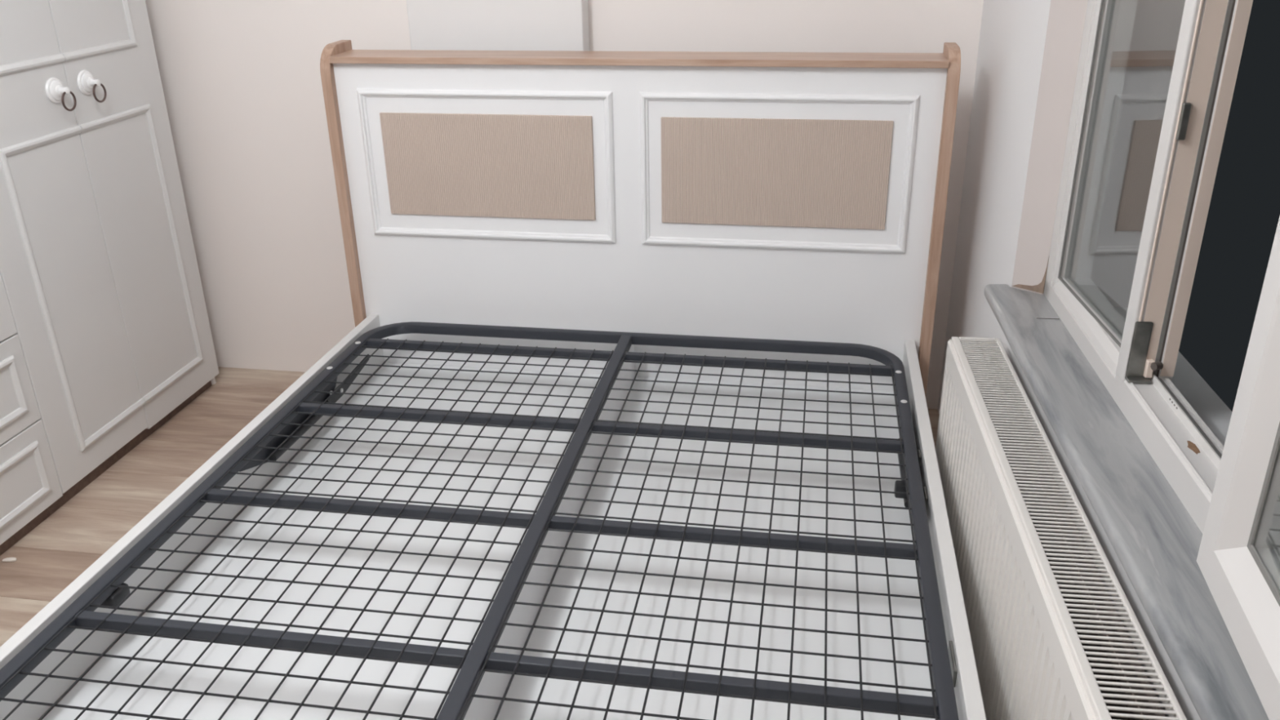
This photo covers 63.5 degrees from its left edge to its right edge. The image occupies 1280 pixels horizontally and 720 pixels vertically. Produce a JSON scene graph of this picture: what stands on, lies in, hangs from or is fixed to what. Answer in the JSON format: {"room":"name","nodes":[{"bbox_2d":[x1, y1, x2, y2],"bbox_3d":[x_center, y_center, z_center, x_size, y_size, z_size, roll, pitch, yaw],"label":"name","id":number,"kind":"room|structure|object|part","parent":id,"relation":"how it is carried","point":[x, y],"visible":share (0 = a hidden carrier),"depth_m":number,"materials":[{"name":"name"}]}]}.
{"room":"bedroom","nodes":[
{"label":"bedroom","id":0,"kind":"room"},
{"bbox_2d":[0,366,939,646],"bbox_3d":[-0.688,1.041,1.595,3.900,0.060,4.681,3,24,9],"label":"floor","id":1,"kind":"structure","parent":0,"point":[63,546],"depth_m":3.03,"materials":[{"name":"laminate"}]},
{"bbox_2d":[2,557,16,561],"bbox_3d":[-1.657,0.525,2.717,0.034,0.006,0.015,-4,24,-7],"label":"chip","id":2,"kind":"object","parent":1,"relation":"on","point":[7,559],"visible":1,"depth_m":2.71,"materials":[{"name":"white"}]},
{"bbox_2d":[0,0,218,555],"bbox_3d":[-1.983,-0.453,2.168,0.623,2.250,2.522,3,24,8],"label":"wardrobe","id":3,"kind":"object","parent":1,"relation":"on","point":[105,333],"visible":1,"depth_m":2.97,"materials":[{"name":"paint"}]},
{"bbox_3d":[-1.700,-0.768,2.204,0.018,1.704,0.414,3,24,8],"label":"door","id":4,"kind":"part","parent":3,"relation":"part of","materials":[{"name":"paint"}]},
{"bbox_3d":[-1.702,0.213,2.411,0.010,0.163,0.748,3,24,8],"label":"molding","id":5,"kind":"part","parent":3,"relation":"part of","materials":[{"name":"paint"}]},
{"bbox_3d":[-1.716,0.212,2.413,0.018,0.249,0.830,3,24,8],"label":"drawer","id":6,"kind":"part","parent":3,"relation":"part of","materials":[{"name":"paint"}]},
{"bbox_3d":[-1.698,0.442,2.513,0.010,0.157,0.748,3,24,8],"label":"molding","id":7,"kind":"part","parent":3,"relation":"part of","materials":[{"name":"paint"}]},
{"bbox_3d":[-1.712,0.440,2.514,0.018,0.243,0.830,3,24,8],"label":"drawer","id":8,"kind":"part","parent":3,"relation":"part of","materials":[{"name":"paint"}]},
{"bbox_3d":[-1.619,-1.202,2.510,0.010,0.970,0.318,3,24,8],"label":"molding","id":9,"kind":"part","parent":3,"relation":"part of","materials":[{"name":"paint"}]},
{"bbox_3d":[-1.602,-0.197,2.955,0.010,0.879,0.318,3,24,8],"label":"molding","id":10,"kind":"part","parent":3,"relation":"part of","materials":[{"name":"paint"}]},
{"bbox_3d":[-1.632,-0.709,2.680,0.018,2.200,0.414,3,24,8],"label":"door","id":11,"kind":"part","parent":3,"relation":"part of","materials":[{"name":"paint"}]},
{"bbox_3d":[-1.569,-1.335,2.809,0.010,0.970,0.336,3,24,8],"label":"molding","id":12,"kind":"part","parent":3,"relation":"part of","materials":[{"name":"paint"}]},
{"bbox_3d":[-1.567,-0.876,3.066,0.018,2.210,0.433,3,24,8],"label":"door","id":13,"kind":"part","parent":3,"relation":"part of","materials":[{"name":"paint"}]},
{"bbox_3d":[-1.551,-0.332,3.258,0.010,0.879,0.346,3,24,8],"label":"molding","id":14,"kind":"part","parent":3,"relation":"part of","materials":[{"name":"paint"}]},
{"bbox_2d":[0,40,986,719],"bbox_3d":[-0.195,0.103,2.139,1.752,1.200,2.250,3,24,9],"label":"bed","id":15,"kind":"object","parent":1,"relation":"on","point":[623,414],"visible":1,"depth_m":2.65,"materials":[{"name":"white laminate"}]},
{"bbox_3d":[-1.005,0.458,2.369,0.028,0.390,2.109,3,24,9],"label":"rail","id":16,"kind":"part","parent":15,"relation":"part of","materials":[{"name":"white wood"}]},
{"bbox_3d":[-0.599,0.449,2.305,0.792,0.006,2.081,3,24,9],"label":"floor panel","id":17,"kind":"part","parent":15,"relation":"part of","materials":[{"name":"white wood"}]},
{"bbox_3d":[-0.869,-0.362,3.215,0.031,1.200,0.164,3,24,9],"label":"post","id":18,"kind":"part","parent":15,"relation":"part of","materials":[{"name":"brown wood"}]},
{"bbox_3d":[-0.844,0.059,3.001,0.005,0.042,0.290,3,24,9],"label":"lift arm","id":19,"kind":"part","parent":15,"relation":"part of","materials":[{"name":"black metal"}]},
{"bbox_3d":[-0.440,-0.556,2.977,0.743,0.432,0.014,3,24,9],"label":"panel molding","id":20,"kind":"part","parent":15,"relation":"part of","materials":[{"name":"white laminate"}]},
{"bbox_3d":[-0.438,-0.557,2.980,0.623,0.298,0.008,3,24,9],"label":"inset panel","id":21,"kind":"part","parent":15,"relation":"part of","materials":[{"name":"beige fabric"}]},
{"bbox_3d":[-0.030,-0.831,2.849,1.692,0.018,0.157,3,24,9],"label":"rail","id":22,"kind":"part","parent":15,"relation":"part of","materials":[{"name":"brown wood"}]},
{"bbox_3d":[-0.029,-0.278,3.043,1.692,1.158,0.020,3,24,9],"label":"headboard","id":23,"kind":"part","parent":15,"relation":"part of","materials":[{"name":"white laminate"}]},
{"bbox_3d":[0.202,0.492,2.176,0.792,0.006,2.081,3,24,9],"label":"floor panel","id":24,"kind":"part","parent":15,"relation":"part of","materials":[{"name":"white wood"}]},
{"bbox_3d":[0.367,-0.514,2.850,0.623,0.298,0.008,3,24,9],"label":"inset panel","id":25,"kind":"part","parent":15,"relation":"part of","materials":[{"name":"beige fabric"}]},
{"bbox_3d":[0.368,-0.512,2.847,0.743,0.432,0.014,3,24,9],"label":"panel molding","id":26,"kind":"part","parent":15,"relation":"part of","materials":[{"name":"white laminate"}]},
{"bbox_3d":[0.827,-0.270,2.942,0.031,1.200,0.164,3,24,9],"label":"post","id":27,"kind":"part","parent":15,"relation":"part of","materials":[{"name":"brown wood"}]},
{"bbox_3d":[0.605,0.545,2.110,0.028,0.390,2.109,3,24,9],"label":"rail","id":28,"kind":"part","parent":15,"relation":"part of","materials":[{"name":"white wood"}]},
{"bbox_2d":[145,0,983,408],"bbox_3d":[-0.521,-1.071,3.186,3.500,2.550,0.205,3,24,9],"label":"wall","id":29,"kind":"structure","parent":0,"point":[241,80],"depth_m":3.34,"materials":[{"name":"paint"}]},
{"bbox_2d":[937,0,1231,719],"bbox_3d":[0.828,-0.073,0.876,0.282,2.550,4.760,2,24,7],"label":"wall","id":30,"kind":"structure","parent":0,"point":[1028,51],"depth_m":2.41,"materials":[{"name":"white paint"}]},
{"bbox_2d":[935,337,1186,719],"bbox_3d":[0.716,0.481,1.877,0.143,0.510,1.500,2,24,7],"label":"radiator","id":31,"kind":"object","parent":30,"relation":"attached to","point":[1050,641],"visible":0.89,"depth_m":1.78,"materials":[{"name":"metal"}]},
{"bbox_3d":[0.651,0.483,1.887,0.012,0.501,1.500,2,24,7],"label":"panel","id":32,"kind":"part","parent":31,"relation":"part of","materials":[{"name":"metal"}]},
{"bbox_3d":[0.750,0.499,1.880,0.012,0.475,1.480,2,24,7],"label":"panel","id":33,"kind":"part","parent":31,"relation":"part of","materials":[{"name":"white metal"}]},
{"bbox_2d":[983,0,1279,719],"bbox_3d":[0.861,-0.313,1.188,0.381,1.475,2.227,2,24,7],"label":"window","id":34,"kind":"structure","parent":30,"relation":"in","point":[1192,520],"depth_m":1.70,"materials":[{"name":"white plastic"}]},
{"bbox_3d":[0.918,-0.659,1.834,0.004,1.256,0.476,1,24,4],"label":"glass pane","id":35,"kind":"part","parent":34,"relation":"part of","materials":[{"name":"clear glass"}]},
{"bbox_3d":[0.750,0.279,1.466,0.134,0.028,2.227,2,24,7],"label":"sill","id":36,"kind":"part","parent":34,"relation":"part of","materials":[{"name":"grey stone"}]},
{"bbox_3d":[0.848,-0.407,1.278,0.076,1.375,1.858,2,24,7],"label":"frame","id":37,"kind":"part","parent":34,"relation":"part of","materials":[{"name":"white plastic"}]},
{"bbox_3d":[0.868,-0.381,1.651,0.013,0.059,0.008,2,24,7],"label":"striker plate","id":38,"kind":"part","parent":34,"relation":"part of","materials":[{"name":"silver metal"}]},
{"bbox_3d":[0.679,-0.206,0.811,0.065,1.290,0.600,4,24,12],"label":"sash frame","id":39,"kind":"part","parent":34,"relation":"part of","materials":[{"name":"white plastic"}]},
{"bbox_3d":[0.676,-0.206,0.812,0.004,1.138,0.448,4,24,12],"label":"sash glass","id":40,"kind":"part","parent":34,"relation":"part of","materials":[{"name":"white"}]}
]}

